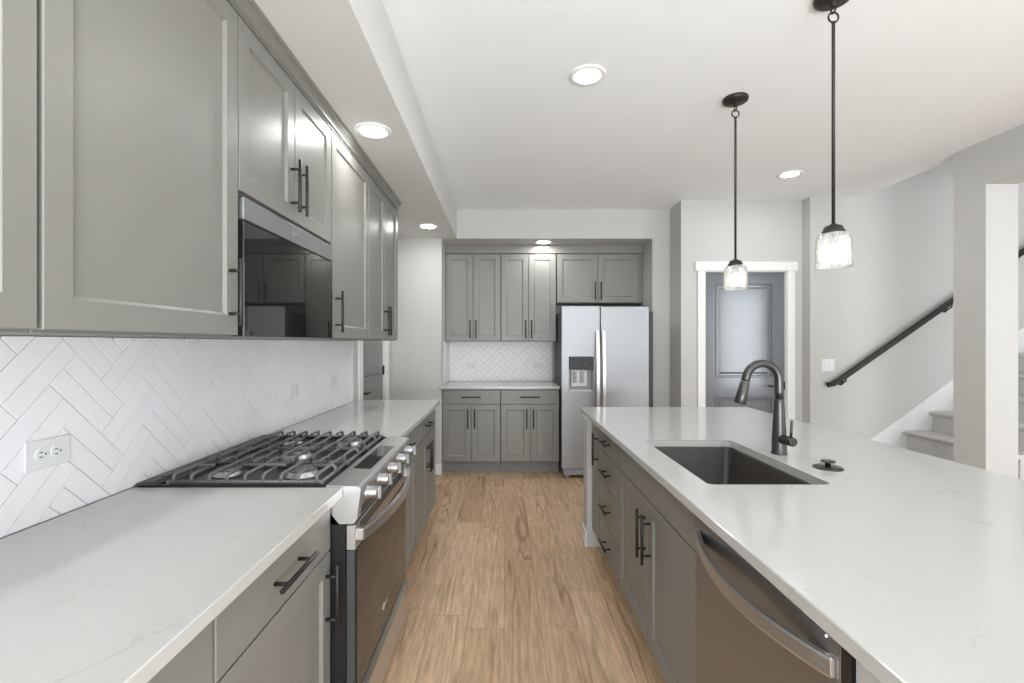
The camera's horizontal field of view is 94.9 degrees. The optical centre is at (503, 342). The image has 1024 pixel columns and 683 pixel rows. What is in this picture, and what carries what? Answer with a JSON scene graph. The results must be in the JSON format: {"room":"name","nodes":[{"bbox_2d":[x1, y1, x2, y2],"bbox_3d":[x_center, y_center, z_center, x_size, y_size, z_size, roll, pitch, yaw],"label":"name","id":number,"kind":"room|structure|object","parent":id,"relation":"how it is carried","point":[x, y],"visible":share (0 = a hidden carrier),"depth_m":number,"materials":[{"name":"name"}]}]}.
{"room":"kitchen","nodes":[
{"label":"kitchen","id":0,"kind":"room"},
{"bbox_2d":[0,335,391,538],"bbox_3d":[-1.228,-0.010,0.950,0.144,2.740,9.500,0,0,0],"label":"wall","id":1,"kind":"structure","parent":0,"point":[355,343],"depth_m":3.28,"materials":[{"name":"white paint"},{"name":"pale grout"}]},
{"bbox_2d":[0,0,36,332],"bbox_3d":[-0.963,-0.516,0.362,0.376,0.997,0.925,0,0,0],"label":"upper cabinet","id":2,"kind":"object","parent":1,"relation":"attached to","point":[18,18],"visible":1,"depth_m":0.79,"materials":[{"name":"grey paint"}]},
{"bbox_2d":[227,0,400,210],"bbox_3d":[-0.821,-1.048,1.754,0.068,0.064,3.708,0,0,0],"label":"crown molding","id":3,"kind":"structure","parent":2,"relation":"attached to","point":[248,11],"depth_m":1.88,"materials":[{"name":"grey paint"}]},
{"bbox_2d":[0,0,242,336],"bbox_3d":[-0.963,-0.516,1.136,0.376,0.997,0.616,0,0,0],"label":"upper cabinet","id":4,"kind":"object","parent":1,"relation":"attached to","point":[137,100],"visible":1,"depth_m":1.06,"materials":[{"name":"grey paint"}]},
{"bbox_2d":[0,336,352,537],"bbox_3d":[-1.151,0.214,1.738,0.010,0.461,3.675,0,0,0],"label":"backsplash","id":5,"kind":"structure","parent":1,"relation":"attached to","point":[133,411],"depth_m":1.47,"materials":[{"name":"white tile"}]},
{"bbox_2d":[24,434,69,472],"bbox_3d":[-1.141,0.275,1.178,0.008,0.072,0.117,0,0,0],"label":"wall outlet","id":6,"kind":"object","parent":5,"relation":"attached to","point":[44,453],"visible":1,"depth_m":1.17,"materials":[{"name":"white plastic"}]},
{"bbox_2d":[35,448,47,460],"bbox_3d":[-1.141,0.275,1.159,0.008,0.033,0.033,0,0,0],"label":"socket","id":7,"kind":"object","parent":6,"relation":"attached to","point":[41,454],"depth_m":1.16,"materials":[{"name":"white plastic"}]},
{"bbox_2d":[50,444,62,457],"bbox_3d":[-1.141,0.275,1.198,0.008,0.033,0.033,0,0,0],"label":"socket","id":8,"kind":"object","parent":6,"relation":"attached to","point":[56,450],"depth_m":1.20,"materials":[{"name":"white plastic"}]},
{"bbox_2d":[289,384,298,399],"bbox_3d":[-1.141,0.265,2.560,0.008,0.072,0.117,0,0,0],"label":"wall outlet","id":9,"kind":"object","parent":5,"relation":"attached to","point":[294,389],"visible":1,"depth_m":2.55,"materials":[{"name":"white plastic"}]},
{"bbox_2d":[329,376,335,387],"bbox_3d":[-1.141,0.260,3.140,0.008,0.072,0.117,0,0,0],"label":"wall outlet","id":10,"kind":"object","parent":5,"relation":"attached to","point":[332,380],"visible":1,"depth_m":3.12,"materials":[{"name":"white plastic"}]},
{"bbox_2d":[238,16,330,243],"bbox_3d":[-0.963,-0.741,1.833,0.376,0.549,0.778,0,0,0],"label":"upper cabinet","id":11,"kind":"object","parent":1,"relation":"attached to","point":[284,145],"visible":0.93,"depth_m":1.72,"materials":[{"name":"grey paint"}]},
{"bbox_2d":[232,197,331,338],"bbox_3d":[-0.973,-0.239,1.833,0.336,0.438,0.762,0,0,0],"label":"microwave","id":12,"kind":"object","parent":11,"relation":"attached to","point":[287,270],"visible":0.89,"depth_m":1.70,"materials":[{"name":"black glass"}]},
{"bbox_2d":[261,131,368,339],"bbox_3d":[-0.963,-0.516,2.530,0.376,0.997,0.608,0,0,0],"label":"upper cabinet","id":13,"kind":"object","parent":1,"relation":"attached to","point":[349,243],"visible":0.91,"depth_m":2.48,"materials":[{"name":"grey paint"}]},
{"bbox_2d":[344,177,397,340],"bbox_3d":[-0.963,-0.516,3.223,0.376,0.997,0.770,0,0,0],"label":"upper cabinet","id":14,"kind":"object","parent":1,"relation":"attached to","point":[383,217],"visible":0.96,"depth_m":3.16,"materials":[{"name":"grey paint"}]},
{"bbox_2d":[363,341,383,399],"bbox_3d":[-1.163,0.330,4.191,0.096,2.036,0.759,0,0,0],"label":"door","id":15,"kind":"structure","parent":1,"relation":"in","point":[373,367],"depth_m":4.24,"materials":[{"name":"grey paint"}]},
{"bbox_2d":[358,341,388,399],"bbox_3d":[-1.204,0.287,4.185,0.144,2.145,0.990,0,0,0],"label":"trim","id":16,"kind":"structure","parent":1,"relation":"attached to","point":[360,343],"depth_m":4.56,"materials":[{"name":"white paint"}]},
{"bbox_2d":[254,0,456,238],"bbox_3d":[-0.823,-1.230,0.630,0.666,0.300,8.460,0,0,0],"label":"soffit","id":17,"kind":"structure","parent":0,"point":[349,49],"depth_m":2.06,"materials":[{"name":"paint"}]},
{"bbox_2d":[354,122,391,139],"bbox_3d":[-0.665,-1.075,2.390,0.188,0.009,0.188,0,0,0],"label":"recessed light","id":18,"kind":"object","parent":17,"relation":"attached to","point":[369,130],"visible":1,"depth_m":2.38,"materials":[{"name":"white paint"}]},
{"bbox_2d":[418,223,437,228],"bbox_3d":[-0.700,-1.075,4.340,0.188,0.009,0.188,0,0,0],"label":"recessed light","id":19,"kind":"object","parent":17,"relation":"attached to","point":[426,225],"visible":1,"depth_m":4.33,"materials":[{"name":"white plastic"}]},
{"bbox_2d":[392,239,448,474],"bbox_3d":[-0.900,0.140,5.180,0.511,2.440,0.640,0,0,0],"label":"wall","id":20,"kind":"structure","parent":0,"point":[417,351],"depth_m":4.86,"materials":[{"name":"paint"}]},
{"bbox_2d":[435,464,441,474],"bbox_3d":[-0.900,1.305,4.765,0.511,0.110,0.190,0,0,0],"label":"baseboard","id":21,"kind":"structure","parent":20,"relation":"attached to","point":[438,467],"depth_m":4.85,"materials":[{"name":"white paint"}]},
{"bbox_2d":[383,466,665,682],"bbox_3d":[2.500,1.420,1.000,7.800,0.120,9.600,0,0,0],"label":"floor","id":22,"kind":"structure","parent":0,"point":[504,585],"depth_m":2.50,"materials":[{"name":"brown wood"}]},
{"bbox_2d":[148,622,211,682],"bbox_3d":[-0.821,0.918,0.382,0.657,0.884,0.964,0,0,0],"label":"base cabinet","id":23,"kind":"object","parent":22,"relation":"on","point":[193,663],"visible":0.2,"depth_m":0.81,"materials":[{"name":"grey paint"}]},
{"bbox_2d":[0,488,342,682],"bbox_3d":[-0.821,0.460,0.674,0.647,0.030,1.549,0,0,0],"label":"countertop","id":24,"kind":"structure","parent":23,"relation":"on","point":[112,589],"depth_m":0.91,"materials":[{"name":"white stone"}]},
{"bbox_2d":[134,430,416,682],"bbox_3d":[-0.768,0.882,1.833,0.750,0.956,0.760,0,0,0],"label":"gas range","id":25,"kind":"object","parent":22,"relation":"on","point":[368,523],"visible":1,"depth_m":1.63,"materials":[{"name":"silver metal"}]},
{"bbox_2d":[138,436,386,487],"bbox_3d":[-0.840,0.450,1.833,0.580,0.020,0.760,0,0,0],"label":"cooktop","id":26,"kind":"object","parent":25,"relation":"in","point":[331,475],"depth_m":1.62,"materials":[{"name":"black metal"}]},
{"bbox_2d":[212,509,338,682],"bbox_3d":[-0.821,0.918,1.156,0.657,0.884,0.580,0,0,0],"label":"base cabinet","id":27,"kind":"object","parent":22,"relation":"on","point":[277,630],"visible":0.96,"depth_m":1.15,"materials":[{"name":"grey paint"}]},
{"bbox_2d":[405,427,415,567],"bbox_3d":[-0.821,0.918,2.530,0.657,0.884,0.615,0,0,0],"label":"base cabinet","id":28,"kind":"object","parent":22,"relation":"on","point":[411,494],"visible":0.16,"depth_m":2.74,"materials":[{"name":"grey paint"}]},
{"bbox_2d":[272,400,439,436],"bbox_3d":[-0.821,0.460,2.947,0.647,0.030,1.456,0,0,0],"label":"countertop","id":29,"kind":"structure","parent":28,"relation":"on","point":[392,418],"depth_m":2.77,"materials":[{"name":"white stone"}]},
{"bbox_2d":[416,409,434,544],"bbox_3d":[-0.821,0.918,3.249,0.657,0.884,0.815,0,0,0],"label":"base cabinet","id":30,"kind":"object","parent":22,"relation":"on","point":[425,431],"visible":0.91,"depth_m":3.18,"materials":[{"name":"grey paint"}]},
{"bbox_2d":[442,389,500,471],"bbox_3d":[-0.340,0.918,5.169,0.607,0.884,0.658,0,0,0],"label":"base cabinet","id":31,"kind":"object","parent":22,"relation":"on","point":[471,418],"visible":0.95,"depth_m":4.88,"materials":[{"name":"grey paint"}]},
{"bbox_2d":[438,381,559,388],"bbox_3d":[-0.051,0.460,5.159,1.247,0.030,0.658,0,0,0],"label":"countertop","id":32,"kind":"structure","parent":31,"relation":"on","point":[451,384],"depth_m":4.92,"materials":[{"name":"white stone"}]},
{"bbox_2d":[501,389,558,471],"bbox_3d":[0.271,0.918,5.169,0.607,0.884,0.658,0,0,0],"label":"base cabinet","id":33,"kind":"object","parent":22,"relation":"on","point":[529,417],"visible":0.97,"depth_m":4.88,"materials":[{"name":"grey paint"}]},
{"bbox_2d":[592,423,599,538],"bbox_3d":[0.870,0.918,3.009,0.650,0.884,0.242,0,0,0],"label":"base cabinet","id":34,"kind":"object","parent":22,"relation":"on","point":[595,430],"visible":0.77,"depth_m":3.02,"materials":[{"name":"grey paint"}]},
{"bbox_2d":[554,305,652,477],"bbox_3d":[1.049,0.489,5.043,0.938,1.742,0.834,0,0,0],"label":"refrigerator","id":35,"kind":"object","parent":22,"relation":"on","point":[603,355],"visible":0.8,"depth_m":4.70,"materials":[{"name":"silver metal"}]},
{"bbox_2d":[598,430,619,582],"bbox_3d":[0.870,0.918,2.643,0.650,0.884,0.482,0,0,0],"label":"base cabinet","id":36,"kind":"object","parent":22,"relation":"on","point":[609,450],"visible":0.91,"depth_m":2.58,"materials":[{"name":"grey paint"}]},
{"bbox_2d":[619,447,695,682],"bbox_3d":[0.870,0.918,1.914,0.650,0.884,0.968,0,0,0],"label":"base cabinet","id":37,"kind":"object","parent":22,"relation":"on","point":[657,543],"visible":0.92,"depth_m":1.79,"materials":[{"name":"grey paint"}]},
{"bbox_2d":[695,516,855,682],"bbox_3d":[0.848,0.920,1.105,0.651,0.880,0.635,0,0,0],"label":"dishwasher","id":38,"kind":"object","parent":22,"relation":"on","point":[748,630],"visible":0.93,"depth_m":1.09,"materials":[{"name":"silver metal"}]},
{"bbox_2d":[903,354,1023,479],"bbox_3d":[4.622,0.370,3.927,2.727,1.980,0.974,0,0,0],"label":"staircase","id":39,"kind":"structure","parent":22,"relation":"on","point":[937,442],"depth_m":4.17,"materials":[{"name":"grey carpet"}]},
{"bbox_2d":[449,305,634,381],"bbox_3d":[0.265,-0.010,5.575,3.130,2.740,0.150,0,0,0],"label":"wall","id":40,"kind":"structure","parent":0,"point":[558,307],"depth_m":5.50,"materials":[{"name":"paint"}]},
{"bbox_2d":[446,254,500,340],"bbox_3d":[-0.340,-0.501,5.314,0.607,0.967,0.368,0,0,0],"label":"upper cabinet","id":41,"kind":"object","parent":40,"relation":"attached to","point":[473,281],"visible":1,"depth_m":5.18,"materials":[{"name":"grey paint"}]},
{"bbox_2d":[446,245,642,253],"bbox_3d":[0.445,-1.032,5.320,2.176,0.091,0.300,0,0,0],"label":"board","id":42,"kind":"object","parent":41,"relation":"attached to","point":[450,249],"visible":0.7,"depth_m":5.17,"materials":[{"name":"grey paint"}]},
{"bbox_2d":[442,341,551,385],"bbox_3d":[-0.042,0.214,5.181,1.205,0.461,0.636,0,0,0],"label":"backsplash","id":43,"kind":"structure","parent":40,"relation":"attached to","point":[495,361],"depth_m":5.49,"materials":[{"name":"white tile"}]},
{"bbox_2d":[466,363,475,368],"bbox_3d":[-0.385,0.270,5.485,0.117,0.072,0.008,0,0,0],"label":"wall outlet","id":44,"kind":"object","parent":43,"relation":"attached to","point":[468,365],"visible":1,"depth_m":5.48,"materials":[{"name":"white plastic"}]},
{"bbox_2d":[532,363,541,368],"bbox_3d":[0.390,0.270,5.485,0.117,0.072,0.008,0,0,0],"label":"wall outlet","id":45,"kind":"object","parent":43,"relation":"attached to","point":[534,365],"visible":1,"depth_m":5.48,"materials":[{"name":"white plastic"}]},
{"bbox_2d":[501,254,555,340],"bbox_3d":[0.271,-0.501,5.314,0.607,0.967,0.368,0,0,0],"label":"upper cabinet","id":46,"kind":"object","parent":40,"relation":"attached to","point":[528,281],"visible":1,"depth_m":5.17,"materials":[{"name":"grey paint"}]},
{"bbox_2d":[556,254,642,304],"bbox_3d":[1.057,-0.713,5.314,0.952,0.545,0.368,0,0,0],"label":"upper cabinet","id":47,"kind":"object","parent":40,"relation":"attached to","point":[581,279],"depth_m":5.18,"materials":[{"name":"grey paint"}]},
{"bbox_2d":[442,210,669,244],"bbox_3d":[0.279,-1.230,5.180,2.870,0.300,0.640,0,0,0],"label":"soffit alcove","id":48,"kind":"structure","parent":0,"point":[474,227],"depth_m":4.86,"materials":[{"name":"paint"}]},
{"bbox_2d":[535,240,551,243],"bbox_3d":[0.420,-1.075,5.020,0.188,0.009,0.188,0,0,0],"label":"recessed light","id":49,"kind":"object","parent":48,"relation":"attached to","point":[538,241],"visible":1,"depth_m":5.01,"materials":[{"name":"white plastic"}]},
{"bbox_2d":[635,239,669,406],"bbox_3d":[1.625,0.140,5.180,0.179,2.440,0.640,0,0,0],"label":"wall","id":50,"kind":"structure","parent":0,"point":[656,252],"depth_m":4.86,"materials":[{"name":"paint"}]},
{"bbox_2d":[382,0,1023,209],"bbox_3d":[2.500,-1.450,1.000,7.800,0.140,9.600,0,0,0],"label":"ceiling","id":51,"kind":"structure","parent":0,"point":[919,83],"depth_m":2.57,"materials":[{"name":"paint"}]},
{"bbox_2d":[569,64,605,85],"bbox_3d":[0.430,-1.375,2.420,0.188,0.009,0.188,0,0,0],"label":"recessed light","id":52,"kind":"object","parent":51,"relation":"in","point":[588,74],"visible":1,"depth_m":2.41,"materials":[{"name":"white plastic"}]},
{"bbox_2d":[722,92,748,290],"bbox_3d":[1.305,-0.841,2.650,0.136,1.079,0.136,0,0,0],"label":"pendant light","id":53,"kind":"object","parent":51,"relation":"hanging from","point":[736,99],"visible":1,"depth_m":2.64,"materials":[{"name":"brown metal"}]},
{"bbox_2d":[732,267,738,273],"bbox_3d":[1.305,-0.409,2.650,0.032,0.034,0.032,0,0,0],"label":"bulb","id":54,"kind":"object","parent":53,"relation":"attached to","point":[735,270],"depth_m":2.64,"materials":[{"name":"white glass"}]},
{"bbox_2d":[776,170,802,178],"bbox_3d":[2.335,-1.375,3.840,0.188,0.009,0.188,0,0,0],"label":"recessed light","id":55,"kind":"object","parent":51,"relation":"in","point":[792,173],"visible":1,"depth_m":3.83,"materials":[{"name":"white plastic"}]},
{"bbox_2d":[813,0,852,269],"bbox_3d":[1.307,-0.841,1.865,0.136,1.079,0.136,0,0,0],"label":"pendant light","id":56,"kind":"object","parent":51,"relation":"hanging from","point":[832,231],"visible":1,"depth_m":1.86,"materials":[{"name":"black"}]},
{"bbox_2d":[828,235,837,244],"bbox_3d":[1.307,-0.409,1.865,0.032,0.034,0.032,0,0,0],"label":"bulb","id":57,"kind":"object","parent":56,"relation":"attached to","point":[832,239],"depth_m":1.85,"materials":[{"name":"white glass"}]},
{"bbox_2d":[584,418,881,682],"bbox_3d":[0.946,0.918,1.952,0.788,0.884,2.595,0,0,0],"label":"wall","id":58,"kind":"structure","parent":0,"point":[863,675],"depth_m":3.13,"materials":[{"name":"paint"}]},
{"bbox_2d":[582,414,587,546],"bbox_3d":[0.946,0.918,1.954,0.814,0.884,2.618,0,0,0],"label":"baseboard","id":59,"kind":"structure","parent":58,"relation":"attached to","point":[584,531],"depth_m":3.15,"materials":[{"name":"white paint"}]},
{"bbox_2d":[580,407,1023,682],"bbox_3d":[1.108,0.460,1.860,1.164,0.030,2.820,0,0,0],"label":"countertop","id":60,"kind":"structure","parent":58,"relation":"on","point":[912,562],"depth_m":1.10,"materials":[{"name":"white stone"}]},
{"bbox_2d":[655,447,812,484],"bbox_3d":[0.838,0.588,1.815,0.444,0.224,0.728,0,0,0],"label":"sink","id":61,"kind":"object","parent":60,"relation":"in","point":[712,465],"visible":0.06,"depth_m":2.15,"materials":[{"name":"grey metal"}]},
{"bbox_2d":[734,359,796,454],"bbox_3d":[1.031,0.256,1.865,0.209,0.379,0.109,0,0,0],"label":"faucet","id":62,"kind":"object","parent":60,"relation":"on","point":[780,440],"visible":1,"depth_m":1.88,"materials":[{"name":"metal"}]},
{"bbox_2d":[812,459,843,471],"bbox_3d":[1.153,0.431,1.673,0.094,0.028,0.094,0,0,0],"label":"stopper","id":63,"kind":"object","parent":60,"relation":"on","point":[827,466],"visible":1,"depth_m":1.66,"materials":[{"name":"black metal"}]},
{"bbox_2d":[670,200,801,420],"bbox_3d":[2.300,-0.010,5.025,1.171,2.740,0.950,0,0,0],"label":"wall","id":64,"kind":"structure","parent":0,"point":[700,230],"depth_m":4.55,"materials":[{"name":"paint"}]},
{"bbox_2d":[706,272,784,413],"bbox_3d":[2.338,0.330,4.567,0.796,2.036,0.096,0,0,0],"label":"door","id":65,"kind":"structure","parent":64,"relation":"in","point":[743,326],"depth_m":4.58,"materials":[{"name":"grey wood"}]},
{"bbox_2d":[695,262,797,419],"bbox_3d":[2.340,0.287,4.598,0.990,2.145,0.144,0,0,0],"label":"trim","id":66,"kind":"structure","parent":64,"relation":"attached to","point":[789,268],"depth_m":4.53,"materials":[{"name":"white paint"}]},
{"bbox_2d":[802,160,1023,438],"bbox_3d":[4.643,-1.340,4.490,3.515,5.400,0.120,0,0,0],"label":"wall","id":67,"kind":"structure","parent":0,"point":[901,232],"depth_m":4.43,"materials":[{"name":"paint"}]},
{"bbox_2d":[822,359,834,370],"bbox_3d":[3.054,0.210,4.425,0.116,0.116,0.010,0,0,0],"label":"light switch","id":68,"kind":"object","parent":67,"relation":"attached to","point":[827,364],"visible":1,"depth_m":4.42,"materials":[{"name":"white plastic"}]},
{"bbox_2d":[826,247,1023,386],"bbox_3d":[4.489,-0.634,4.382,2.988,2.087,0.096,0,0,0],"label":"handrail","id":69,"kind":"object","parent":67,"relation":"attached to","point":[944,307],"visible":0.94,"depth_m":4.33,"materials":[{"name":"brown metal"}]},
{"bbox_2d":[870,326,1023,448],"bbox_3d":[4.500,0.230,4.423,2.800,2.261,0.014,0,0,0],"label":"trim","id":70,"kind":"structure","parent":67,"relation":"attached to","point":[918,417],"depth_m":4.42,"materials":[{"name":"white paint"}]},
{"bbox_2d":[953,140,1017,477],"bbox_3d":[3.380,-0.010,3.305,0.220,2.740,0.230,0,0,0],"label":"wall pillar","id":71,"kind":"structure","parent":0,"point":[985,216],"depth_m":3.21,"materials":[{"name":"paint"}]},
{"bbox_2d":[986,124,1023,183],"bbox_3d":[3.380,-0.010,-0.305,0.220,2.740,6.990,0,0,0],"label":"wall","id":72,"kind":"structure","parent":0,"point":[1005,150],"depth_m":3.07,"materials":[{"name":"paint"}]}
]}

